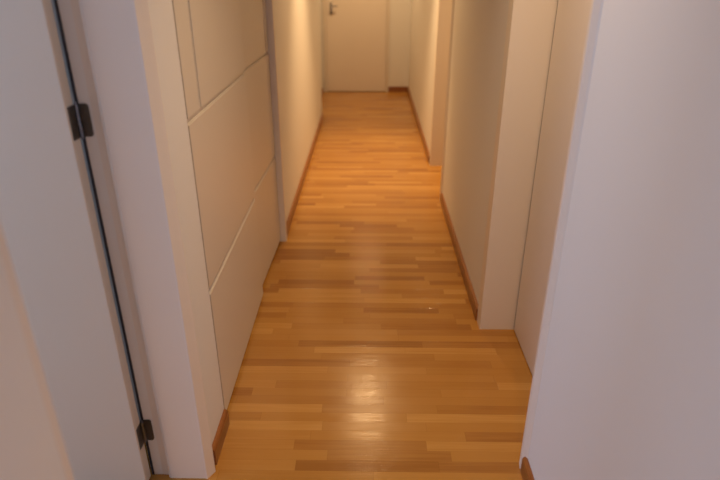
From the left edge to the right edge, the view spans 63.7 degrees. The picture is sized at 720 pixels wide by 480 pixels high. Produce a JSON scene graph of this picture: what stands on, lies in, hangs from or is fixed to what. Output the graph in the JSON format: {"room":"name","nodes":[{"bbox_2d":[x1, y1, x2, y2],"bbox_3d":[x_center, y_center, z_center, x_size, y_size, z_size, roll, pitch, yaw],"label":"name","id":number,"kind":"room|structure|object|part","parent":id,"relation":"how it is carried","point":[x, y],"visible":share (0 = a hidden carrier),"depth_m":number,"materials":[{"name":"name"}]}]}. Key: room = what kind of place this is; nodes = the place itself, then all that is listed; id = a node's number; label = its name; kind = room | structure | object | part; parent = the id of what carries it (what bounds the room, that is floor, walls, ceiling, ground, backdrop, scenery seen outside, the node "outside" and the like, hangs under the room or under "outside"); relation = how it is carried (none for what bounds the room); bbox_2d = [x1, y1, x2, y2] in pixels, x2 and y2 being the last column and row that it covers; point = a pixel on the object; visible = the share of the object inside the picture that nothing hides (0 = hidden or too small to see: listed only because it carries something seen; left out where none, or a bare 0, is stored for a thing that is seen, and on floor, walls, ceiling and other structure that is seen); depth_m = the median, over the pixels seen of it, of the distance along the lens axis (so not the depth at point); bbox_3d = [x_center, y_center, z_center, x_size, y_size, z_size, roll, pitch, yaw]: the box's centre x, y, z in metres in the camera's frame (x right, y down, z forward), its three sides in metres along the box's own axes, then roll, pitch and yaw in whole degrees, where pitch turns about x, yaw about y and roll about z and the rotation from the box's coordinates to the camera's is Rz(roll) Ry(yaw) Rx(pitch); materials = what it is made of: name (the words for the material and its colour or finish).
{"room":"home hallway","nodes":[
{"label":"home hallway","id":0,"kind":"room"},
{"bbox_2d":[51,0,140,420],"bbox_3d":[-2.142,-0.509,1.610,2.905,2.650,0.080,0,25,1],"label":"wall","id":1,"kind":"structure","parent":0,"point":[52,1],"depth_m":1.74,"materials":[{"name":"paint"}]},
{"bbox_2d":[0,0,321,479],"bbox_3d":[-0.802,-1.661,4.057,0.700,2.650,7.670,0,25,1],"label":"wall","id":2,"kind":"structure","parent":0,"point":[28,447],"depth_m":1.64,"materials":[{"name":"paint"}]},
{"bbox_2d":[0,0,153,479],"bbox_3d":[-1.024,-0.138,1.498,0.708,2.057,0.053,0,25,1],"label":"door","id":3,"kind":"structure","parent":2,"relation":"in","point":[48,219],"depth_m":1.54,"materials":[{"name":"paint"}]},
{"bbox_2d":[54,0,154,473],"bbox_3d":[-0.698,-0.146,1.519,0.007,2.070,0.004,0,25,1],"label":"trim","id":4,"kind":"structure","parent":2,"relation":"attached to","point":[55,1],"depth_m":1.56,"materials":[{"name":"grey"}]},
{"bbox_2d":[0,0,215,479],"bbox_3d":[-0.604,-0.054,1.218,0.217,2.160,0.790,0,25,1],"label":"trim","id":5,"kind":"structure","parent":2,"relation":"attached to","point":[115,37],"depth_m":1.52,"materials":[{"name":"white paint"}]},
{"bbox_2d":[212,409,229,464],"bbox_3d":[-0.498,0.700,2.071,0.015,0.070,0.200,0,25,1],"label":"baseboard","id":6,"kind":"structure","parent":2,"relation":"attached to","point":[222,429],"depth_m":2.06,"materials":[{"name":"brown wood"}]},
{"bbox_2d":[286,113,323,236],"bbox_3d":[-0.443,-0.719,5.085,0.015,0.070,3.178,0,25,1],"label":"baseboard","id":7,"kind":"structure","parent":2,"relation":"attached to","point":[305,170],"depth_m":4.50,"materials":[{"name":"brown wood"}]},
{"bbox_2d":[144,91,532,479],"bbox_3d":[-0.706,0.229,3.270,5.900,0.100,10.900,0,25,1],"label":"floor","id":8,"kind":"structure","parent":0,"point":[367,356],"depth_m":2.64,"materials":[{"name":"brown wood"}]},
{"bbox_2d":[172,0,286,409],"bbox_3d":[-0.791,-0.702,2.432,0.640,2.300,1.635,0,25,1],"label":"wardrobe","id":9,"kind":"object","parent":8,"relation":"on","point":[227,48],"visible":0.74,"depth_m":2.30,"materials":[{"name":"paint"}]},
{"bbox_3d":[-0.519,-0.881,2.834,0.024,2.244,0.663,1,25,2],"label":"wardrobe door","id":10,"kind":"part","parent":9,"relation":"part of","materials":[{"name":"paint"}]},
{"bbox_2d":[320,0,410,91],"bbox_3d":[0.087,-3.275,7.485,1.520,2.650,0.185,0,25,1],"label":"wall","id":11,"kind":"structure","parent":0,"point":[400,10],"depth_m":7.69,"materials":[{"name":"paint"}]},
{"bbox_2d":[326,0,386,90],"bbox_3d":[-0.046,-2.982,7.505,0.792,2.088,0.094,0,25,1],"label":"door","id":12,"kind":"structure","parent":11,"relation":"in","point":[356,30],"depth_m":7.69,"materials":[{"name":"white paint"}]},
{"bbox_3d":[-0.341,-2.985,7.487,0.102,0.155,0.055,0,25,1],"label":"handle","id":13,"kind":"part","parent":12,"relation":"part of","materials":[{"name":"silver metal"}]},
{"bbox_2d":[323,0,389,91],"bbox_3d":[-0.046,-3.001,7.515,0.860,2.130,0.048,0,25,1],"label":"trim","id":14,"kind":"structure","parent":11,"relation":"attached to","point":[324,1],"depth_m":7.69,"materials":[{"name":"white paint"}]},
{"bbox_2d":[388,87,406,91],"bbox_3d":[0.516,-2.063,7.938,0.261,0.072,0.015,0,25,1],"label":"baseboard","id":15,"kind":"structure","parent":11,"relation":"attached to","point":[390,89],"depth_m":7.93,"materials":[{"name":"brown wood"}]},
{"bbox_2d":[408,0,719,479],"bbox_3d":[0.672,-1.006,2.665,0.184,2.650,10.700,0,25,1],"label":"wall","id":16,"kind":"structure","parent":0,"point":[629,389],"depth_m":1.20,"materials":[{"name":"paint"}]},
{"bbox_2d":[407,87,429,162],"bbox_3d":[0.629,-1.382,6.494,0.015,0.070,3.203,0,25,1],"label":"baseboard","id":17,"kind":"structure","parent":16,"relation":"attached to","point":[425,146],"depth_m":5.98,"materials":[{"name":"brown wood"}]},
{"bbox_2d":[429,0,454,193],"bbox_3d":[0.675,-1.437,4.203,0.168,2.120,0.930,0,25,1],"label":"trim","id":18,"kind":"structure","parent":16,"relation":"attached to","point":[445,8],"depth_m":4.64,"materials":[{"name":"white paint"}]},
{"bbox_2d":[440,193,477,319],"bbox_3d":[0.578,0.024,3.507,0.015,0.070,1.572,0,25,1],"label":"baseboard","id":19,"kind":"structure","parent":16,"relation":"attached to","point":[467,282],"depth_m":3.27,"materials":[{"name":"brown wood"}]},
{"bbox_2d":[520,457,534,479],"bbox_3d":[0.521,1.571,0.219,0.015,0.070,3.835,0,25,1],"label":"baseboard","id":20,"kind":"structure","parent":16,"relation":"attached to","point":[526,472],"depth_m":1.91,"materials":[{"name":"brown wood"}]},
{"bbox_2d":[477,0,603,468],"bbox_3d":[0.636,-0.369,1.935,0.168,2.120,0.945,0,25,1],"label":"trim","id":21,"kind":"structure","parent":16,"relation":"attached to","point":[530,23],"depth_m":2.29,"materials":[{"name":"white paint"}]},
{"bbox_2d":[514,0,591,375],"bbox_3d":[0.717,-0.363,1.921,0.095,2.120,0.877,0,25,1],"label":"door","id":22,"kind":"structure","parent":16,"relation":"in","point":[572,16],"depth_m":2.20,"materials":[{"name":"white paint"}]}
]}

